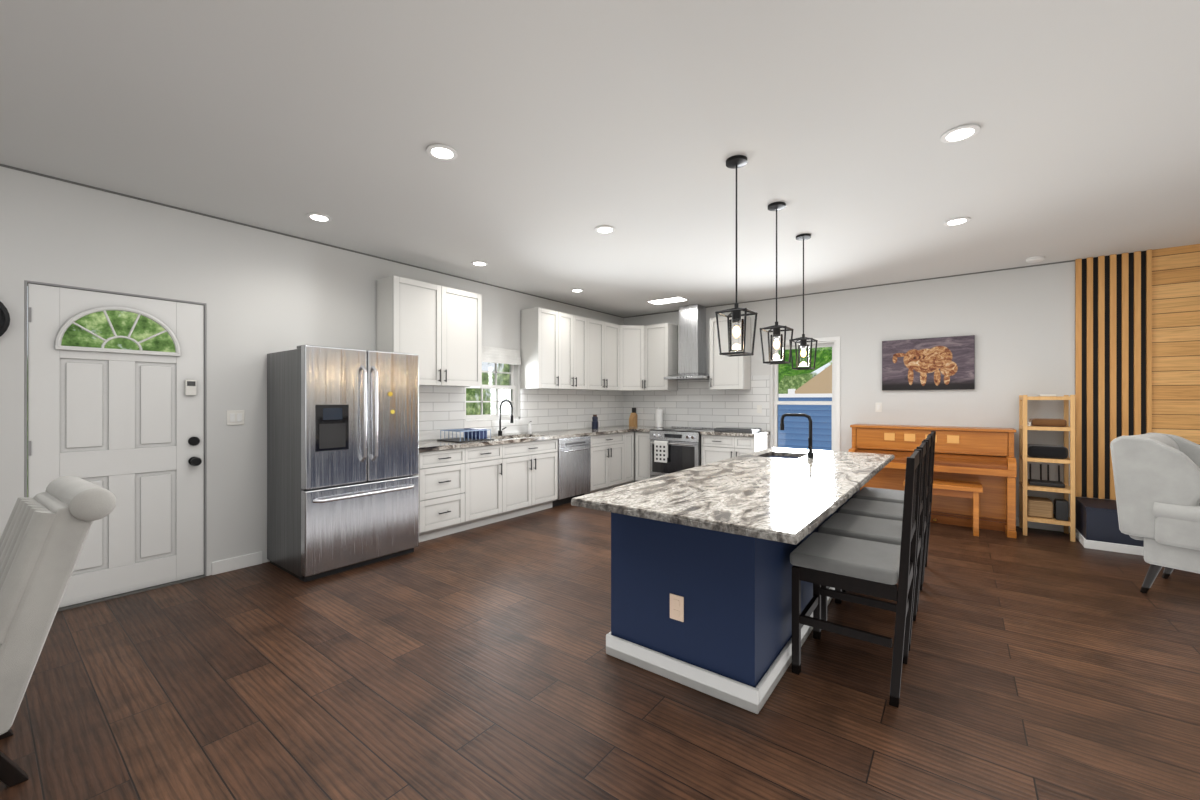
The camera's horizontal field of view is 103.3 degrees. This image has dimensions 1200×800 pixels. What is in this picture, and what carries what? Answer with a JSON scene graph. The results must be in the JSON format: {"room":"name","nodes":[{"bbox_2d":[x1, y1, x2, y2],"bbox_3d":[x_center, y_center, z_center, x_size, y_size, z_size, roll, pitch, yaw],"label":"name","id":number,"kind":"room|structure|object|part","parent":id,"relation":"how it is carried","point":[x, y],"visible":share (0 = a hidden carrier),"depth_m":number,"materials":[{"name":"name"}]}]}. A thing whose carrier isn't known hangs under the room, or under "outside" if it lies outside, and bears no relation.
{"room":"open-plan kitchen","nodes":[
{"label":"open-plan kitchen","id":0,"kind":"room"},
{"bbox_2d":[0,166,623,575],"bbox_3d":[-2.779,-0.035,4.082,0.160,2.770,10.670,0,0,37],"label":"wall","id":1,"kind":"structure","parent":0,"point":[263,292],"depth_m":3.71,"materials":[{"name":"paint"}]},
{"bbox_2d":[0,301,9,336],"bbox_3d":[-3.672,-0.485,2.739,0.035,0.340,0.340,0,0,37],"label":"wall clock","id":2,"kind":"object","parent":1,"relation":"attached to","point":[4,314],"visible":1,"depth_m":2.85,"materials":[{"name":"black metal"}]},
{"bbox_2d":[24,280,205,611],"bbox_3d":[-3.334,0.305,3.324,0.170,2.089,0.888,0,0,37],"label":"door frame","id":3,"kind":"structure","parent":1,"relation":"attached to","point":[26,282],"depth_m":3.23,"materials":[{"name":"grey"}]},
{"bbox_2d":[28,283,203,607],"bbox_3d":[-3.274,0.305,3.277,0.132,2.058,0.860,0,0,37],"label":"entry door","id":4,"kind":"structure","parent":1,"relation":"in","point":[116,382],"depth_m":3.27,"materials":[{"name":"white"}]},
{"bbox_2d":[227,410,243,424],"bbox_3d":[-2.899,0.140,3.781,0.010,0.116,0.116,0,0,37],"label":"light switch","id":5,"kind":"object","parent":1,"relation":"attached to","point":[234,417],"visible":1,"depth_m":3.78,"materials":[{"name":"white plastic"}]},
{"bbox_2d":[465,363,519,420],"bbox_3d":[-1.375,-0.165,5.929,0.146,0.826,0.866,0,0,37],"label":"window","id":6,"kind":"structure","parent":1,"relation":"in","point":[514,372],"depth_m":6.08,"materials":[{"name":"white"}]},
{"bbox_2d":[482,346,520,364],"bbox_3d":[-1.304,-0.553,5.860,0.034,0.194,0.870,0,0,37],"label":"window shade","id":7,"kind":"object","parent":1,"relation":"attached to","point":[489,354],"visible":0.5,"depth_m":5.93,"materials":[{"name":"white fabric"}]},
{"bbox_2d":[0,164,1074,317],"bbox_3d":[-0.511,-1.413,2.363,5.530,0.014,10.350,0,0,37],"label":"trim","id":8,"kind":"structure","parent":1,"relation":"attached to","point":[2,165],"depth_m":4.76,"materials":[{"name":"grey paint"}]},
{"bbox_2d":[376,275,750,390],"bbox_3d":[-0.021,-0.665,5.750,2.200,1.030,4.340,0,0,37],"label":"upper cabinet","id":9,"kind":"object","parent":1,"relation":"attached to","point":[442,325],"visible":0.97,"depth_m":6.19,"materials":[{"name":"white wood"}]},
{"bbox_2d":[419,375,769,440],"bbox_3d":[0.082,0.045,5.678,2.470,0.790,4.350,0,0,37],"label":"tile backsplash","id":10,"kind":"structure","parent":1,"relation":"attached to","point":[694,404],"depth_m":6.94,"materials":[{"name":"white tile"}]},
{"bbox_2d":[757,405,761,412],"bbox_3d":[2.265,0.128,6.741,0.057,0.100,0.011,0,0,37],"label":"outlet","id":11,"kind":"object","parent":10,"relation":"attached to","point":[759,407],"depth_m":6.74,"materials":[{"name":"white plastic"}]},
{"bbox_2d":[212,517,1069,574],"bbox_3d":[0.553,1.300,1.556,8.199,0.100,10.349,0,0,37],"label":"baseboard","id":12,"kind":"structure","parent":1,"relation":"attached to","point":[248,560],"depth_m":3.84,"materials":[{"name":"white wood"}]},
{"bbox_2d":[0,0,1199,316],"bbox_3d":[0.553,-1.480,1.557,8.520,0.120,10.670,0,0,37],"label":"ceiling","id":13,"kind":"structure","parent":0,"point":[564,120],"depth_m":2.47,"materials":[{"name":"paint"}]},
{"bbox_2d":[306,213,331,221],"bbox_3d":[-2.169,-1.414,3.670,0.179,0.008,0.170,0,0,37],"label":"recessed light","id":14,"kind":"object","parent":13,"relation":"in","point":[314,216],"depth_m":3.67,"materials":[{"name":"white"}]},
{"bbox_2d":[426,144,457,160],"bbox_3d":[-0.898,-1.414,2.707,0.177,0.008,0.171,0,0,37],"label":"recessed light","id":15,"kind":"object","parent":13,"relation":"in","point":[448,153],"depth_m":2.71,"materials":[{"name":"white"}]},
{"bbox_2d":[471,261,487,265],"bbox_3d":[-1.245,-1.414,4.904,0.177,0.008,0.174,0,0,37],"label":"recessed light","id":16,"kind":"object","parent":13,"relation":"in","point":[478,263],"depth_m":4.91,"materials":[{"name":"white"}]},
{"bbox_2d":[595,226,614,233],"bbox_3d":[0.041,-1.414,3.930,0.168,0.008,0.176,0,0,37],"label":"recessed light","id":17,"kind":"object","parent":13,"relation":"in","point":[600,229],"depth_m":3.93,"materials":[{"name":"white"}]},
{"bbox_2d":[715,155,757,356],"bbox_3d":[0.808,-0.842,2.813,0.190,1.155,0.192,0,0,37],"label":"pendant light","id":18,"kind":"object","parent":13,"relation":"hanging from","point":[737,161],"visible":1,"depth_m":2.80,"materials":[{"name":"black metal"}]},
{"bbox_2d":[760,202,793,364],"bbox_3d":[1.286,-0.842,3.461,0.190,1.155,0.192,0,0,37],"label":"pendant light","id":19,"kind":"object","parent":13,"relation":"hanging from","point":[776,206],"visible":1,"depth_m":3.44,"materials":[{"name":"black metal"}]},
{"bbox_2d":[789,234,817,369],"bbox_3d":[1.761,-0.842,4.111,0.190,1.155,0.192,0,0,37],"label":"pendant light","id":20,"kind":"object","parent":13,"relation":"hanging from","point":[802,340],"visible":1,"depth_m":4.10,"materials":[{"name":"black metal"}]},
{"bbox_2d":[944,217,969,225],"bbox_3d":[2.819,-1.414,3.752,0.159,0.008,0.182,0,0,37],"label":"recessed light","id":21,"kind":"object","parent":13,"relation":"in","point":[956,221],"depth_m":3.75,"materials":[{"name":"white"}]},
{"bbox_2d":[940,124,979,142],"bbox_3d":[1.907,-1.414,2.519,0.165,0.008,0.180,0,0,37],"label":"recessed light","id":22,"kind":"object","parent":13,"relation":"in","point":[963,132],"depth_m":2.51,"materials":[{"name":"white"}]},
{"bbox_2d":[1026,256,1044,262],"bbox_3d":[4.350,-1.402,4.746,0.140,0.034,0.140,0,0,37],"label":"smoke detector","id":23,"kind":"object","parent":13,"relation":"attached to","point":[1035,259],"visible":1,"depth_m":4.72,"materials":[{"name":"white plastic"}]},
{"bbox_2d":[0,502,1199,799],"bbox_3d":[0.553,1.410,1.557,8.520,0.120,10.670,0,0,37],"label":"floor","id":24,"kind":"structure","parent":0,"point":[474,663],"depth_m":2.18,"materials":[{"name":"brown wood"}]},
{"bbox_2d":[0,476,115,786],"bbox_3d":[-2.329,0.842,1.642,0.547,1.017,0.844,0,0,34],"label":"tufted chair","id":25,"kind":"object","parent":24,"relation":"on","point":[42,540],"visible":1,"depth_m":1.70,"materials":[{"name":"fabric"}]},
{"bbox_2d":[267,345,418,581],"bbox_3d":[-2.155,0.470,4.049,0.833,1.760,0.920,0,0,37],"label":"fridge","id":26,"kind":"object","parent":24,"relation":"on","point":[343,423],"visible":1,"depth_m":3.75,"materials":[{"name":"metal"}]},
{"bbox_2d":[417,431,637,541],"bbox_3d":[-0.647,0.915,6.229,0.636,0.869,4.346,0,0,37],"label":"base cabinet","id":27,"kind":"object","parent":24,"relation":"on","point":[461,489],"visible":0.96,"depth_m":5.17,"materials":[{"name":"white wood"}]},
{"bbox_2d":[419,426,769,451],"bbox_3d":[0.086,0.563,5.673,2.476,0.246,4.346,0,0,37],"label":"countertop","id":28,"kind":"structure","parent":27,"relation":"on","point":[431,445],"depth_m":6.06,"materials":[{"name":"stone"}]},
{"bbox_2d":[437,428,493,442],"bbox_3d":[-1.464,0.379,5.187,0.400,0.120,0.460,0,0,37],"label":"dish rack","id":29,"kind":"object","parent":28,"relation":"on","point":[470,434],"visible":1,"depth_m":5.17,"materials":[{"name":"white plastic"}]},
{"bbox_2d":[498,399,512,435],"bbox_3d":[-1.134,0.214,5.827,0.255,0.450,0.110,0,0,37],"label":"kitchen faucet","id":30,"kind":"object","parent":28,"relation":"on","point":[504,400],"visible":1,"depth_m":5.84,"materials":[{"name":"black metal"}]},
{"bbox_2d":[527,421,531,433],"bbox_3d":[-0.925,0.356,6.247,0.064,0.165,0.064,0,0,37],"label":"soap bottle","id":31,"kind":"object","parent":28,"relation":"on","point":[529,426],"visible":1,"depth_m":6.22,"materials":[{"name":"white plastic"}]},
{"bbox_2d":[592,415,597,428],"bbox_3d":[-0.076,0.331,7.234,0.100,0.215,0.100,0,0,37],"label":"coffee grinder","id":32,"kind":"object","parent":28,"relation":"on","point":[594,418],"visible":0.98,"depth_m":7.20,"materials":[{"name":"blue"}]},
{"bbox_2d":[629,408,636,426],"bbox_3d":[0.547,0.284,7.841,0.090,0.310,0.120,0,0,37],"label":"knife block","id":33,"kind":"object","parent":28,"relation":"on","point":[633,416],"visible":1,"depth_m":7.82,"materials":[{"name":"brown wood"}]},
{"bbox_2d":[654,407,663,427],"bbox_3d":[0.942,0.279,7.567,0.150,0.320,0.150,0,0,37],"label":"paper towel","id":34,"kind":"object","parent":28,"relation":"on","point":[658,412],"visible":1,"depth_m":7.52,"materials":[{"name":"white paper"}]},
{"bbox_2d":[714,427,761,432],"bbox_3d":[1.921,0.413,6.624,0.540,0.052,0.380,0,0,37],"label":"cooktop","id":35,"kind":"object","parent":28,"relation":"in","point":[719,429],"visible":1,"depth_m":6.48,"materials":[{"name":"metal"}]},
{"bbox_2d":[552,436,590,506],"bbox_3d":[-0.542,0.916,6.346,0.630,0.868,0.642,0,0,37],"label":"dishwasher","id":36,"kind":"object","parent":24,"relation":"on","point":[574,453],"visible":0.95,"depth_m":6.16,"materials":[{"name":"silver metal"}]},
{"bbox_2d":[649,426,713,477],"bbox_3d":[1.230,0.885,7.061,0.784,0.930,0.741,0,0,37],"label":"stove","id":37,"kind":"object","parent":24,"relation":"on","point":[674,448],"visible":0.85,"depth_m":6.82,"materials":[{"name":"metal"}]},
{"bbox_2d":[635,431,768,480],"bbox_3d":[1.448,0.915,6.968,1.850,0.869,0.636,0,0,37],"label":"base cabinet","id":38,"kind":"object","parent":24,"relation":"on","point":[714,448],"visible":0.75,"depth_m":6.55,"materials":[{"name":"white wood"}]},
{"bbox_2d":[571,447,893,713],"bbox_3d":[1.213,0.912,3.222,1.057,0.875,3.116,0,0,37],"label":"kitchen island","id":39,"kind":"object","parent":24,"relation":"on","point":[701,567],"visible":0.98,"depth_m":2.28,"materials":[{"name":"blue paint"}]},
{"bbox_2d":[780,413,813,458],"bbox_3d":[1.617,0.293,3.921,0.266,0.363,0.085,0,0,37],"label":"island faucet","id":40,"kind":"object","parent":39,"relation":"on","point":[810,454],"visible":1,"depth_m":3.86,"materials":[{"name":"black metal"}]},
{"bbox_2d":[790,449,921,707],"bbox_3d":[1.287,0.800,2.387,0.522,1.100,0.482,0,0,37],"label":"bar stool","id":41,"kind":"object","parent":24,"relation":"on","point":[872,568],"visible":1,"depth_m":2.27,"materials":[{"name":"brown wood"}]},
{"bbox_2d":[818,441,927,650],"bbox_3d":[1.643,0.800,2.857,0.522,1.100,0.482,0,0,37],"label":"bar stool","id":42,"kind":"object","parent":24,"relation":"on","point":[888,531],"visible":0.47,"depth_m":2.81,"materials":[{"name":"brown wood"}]},
{"bbox_2d":[838,435,931,611],"bbox_3d":[2.000,0.800,3.328,0.522,1.100,0.482,0,0,37],"label":"bar stool","id":43,"kind":"object","parent":24,"relation":"on","point":[854,506],"visible":0.37,"depth_m":3.30,"materials":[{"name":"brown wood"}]},
{"bbox_2d":[853,431,935,581],"bbox_3d":[2.356,0.800,3.798,0.522,1.100,0.482,0,0,37],"label":"bar stool","id":44,"kind":"object","parent":24,"relation":"on","point":[868,493],"visible":0.38,"depth_m":3.79,"materials":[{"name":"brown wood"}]},
{"bbox_2d":[848,424,1016,538],"bbox_3d":[3.647,0.825,5.309,1.510,1.050,0.608,0,0,37],"label":"piano","id":45,"kind":"object","parent":24,"relation":"on","point":[984,456],"visible":0.68,"depth_m":5.07,"materials":[{"name":"brown wood"}]},
{"bbox_2d":[903,480,982,536],"bbox_3d":[3.586,1.108,4.980,0.660,0.485,0.330,0,0,37],"label":"piano bench","id":46,"kind":"object","parent":24,"relation":"on","point":[940,487],"depth_m":4.78,"materials":[{"name":"orange wood"}]},
{"bbox_2d":[1019,394,1074,541],"bbox_3d":[4.486,0.648,4.781,0.375,1.404,0.380,0,0,37],"label":"shelf unit","id":47,"kind":"object","parent":24,"relation":"on","point":[1024,485],"depth_m":4.70,"materials":[{"name":"brown wood"}]},
{"bbox_3d":[4.480,0.557,4.773,0.295,1.224,0.280,0,0,37],"label":"items on the shelf","id":48,"kind":"part","parent":47,"relation":"part of","materials":[{"name":"black"}]},
{"bbox_2d":[1075,497,1143,555],"bbox_3d":[5.130,1.163,4.158,1.346,0.375,0.576,0,0,37],"label":"box","id":49,"kind":"object","parent":24,"relation":"on","point":[1096,520],"visible":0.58,"depth_m":4.29,"materials":[{"name":"blue"}]},
{"bbox_2d":[1110,433,1199,592],"bbox_3d":[4.199,0.804,3.196,0.794,1.102,0.918,0,0,-30],"label":"wingback chair","id":50,"kind":"object","parent":24,"relation":"on","point":[1157,475],"visible":1,"depth_m":3.23,"materials":[{"name":"fabric"}]},
{"bbox_2d":[646,296,688,304],"bbox_3d":[0.958,-1.413,6.752,0.530,0.013,0.280,0,0,37],"label":"ceiling light","id":51,"kind":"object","parent":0,"point":[678,298],"depth_m":6.71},
{"bbox_2d":[624,261,1109,516],"bbox_3d":[3.791,-0.035,5.697,8.360,2.770,0.160,0,0,37],"label":"wall","id":52,"kind":"structure","parent":0,"point":[1021,321],"depth_m":5.40,"materials":[{"name":"paint"}]},
{"bbox_2d":[664,304,709,379],"bbox_3d":[1.356,-0.862,7.120,0.640,1.111,0.494,0,0,37],"label":"range hood","id":53,"kind":"object","parent":52,"relation":"attached to","point":[692,318],"visible":0.95,"depth_m":7.09,"materials":[{"name":"metal"}]},
{"bbox_2d":[771,336,839,450],"bbox_3d":[2.788,0.015,6.443,0.880,1.670,0.162,0,0,37],"label":"window","id":54,"kind":"structure","parent":52,"relation":"in","point":[774,367],"depth_m":6.29,"materials":[{"name":"white wood"}]},
{"bbox_2d":[875,403,881,411],"bbox_3d":[3.436,0.093,5.859,0.064,0.099,0.011,0,0,37],"label":"light switch","id":55,"kind":"object","parent":52,"relation":"attached to","point":[878,407],"depth_m":5.85,"materials":[{"name":"white plastic"}]},
{"bbox_2d":[892,335,974,389],"bbox_3d":[3.814,-0.419,5.554,0.890,0.602,0.036,0,0,37],"label":"painting","id":56,"kind":"object","parent":52,"relation":"attached to","point":[969,335],"visible":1,"depth_m":5.27,"materials":[{"name":"black fabric"}]},
{"bbox_2d":[882,335,973,389],"bbox_3d":[3.803,-0.419,5.539,0.886,0.598,0.001,0,0,37],"label":"canvas","id":57,"kind":"object","parent":56,"relation":"attached to","point":[942,363],"visible":1,"depth_m":5.52},
{"bbox_2d":[1075,251,1145,499],"bbox_3d":[4.997,-0.223,4.657,0.480,2.392,0.040,0,0,37],"label":"wall panel","id":58,"kind":"object","parent":52,"relation":"attached to","point":[1110,291],"visible":0.83,"depth_m":4.67,"materials":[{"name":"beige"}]},
{"bbox_2d":[1146,244,1199,444],"bbox_3d":[6.059,-0.035,3.849,2.189,2.769,0.044,0,0,37],"label":"wall","id":59,"kind":"structure","parent":0,"point":[1172,273],"depth_m":4.41,"materials":[{"name":"brown wood"}]},
{"label":"outside","id":60,"kind":"structure","parent":0,"visible":0},
{"bbox_2d":[27,286,510,496],"bbox_3d":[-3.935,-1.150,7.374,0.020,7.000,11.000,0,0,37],"label":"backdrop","id":61,"kind":"structure","parent":60,"point":[472,394],"depth_m":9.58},
{"bbox_2d":[778,360,831,393],"bbox_3d":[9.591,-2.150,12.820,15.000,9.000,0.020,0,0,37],"label":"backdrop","id":62,"kind":"structure","parent":60,"point":[787,382],"depth_m":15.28,"materials":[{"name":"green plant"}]},
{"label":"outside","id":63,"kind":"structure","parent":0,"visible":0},
{"bbox_3d":[6.842,1.640,9.194,15.000,0.020,9.080,0,0,37],"label":"ground","id":64,"kind":"structure","parent":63,"visible":0},
{"bbox_2d":[778,347,831,383],"bbox_3d":[3.903,-1.220,12.099,5.925,5.380,8.400,0,0,37],"label":"trees","id":65,"kind":"object","parent":64,"relation":"on","point":[823,354],"visible":0.04,"depth_m":13.16,"materials":[{"name":"green plant"}]},
{"bbox_2d":[778,364,831,450],"bbox_3d":[5.285,0.075,10.004,5.260,3.150,3.670,0,0,37],"label":"house","id":66,"kind":"structure","parent":64,"relation":"on","point":[795,434],"depth_m":8.97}
]}

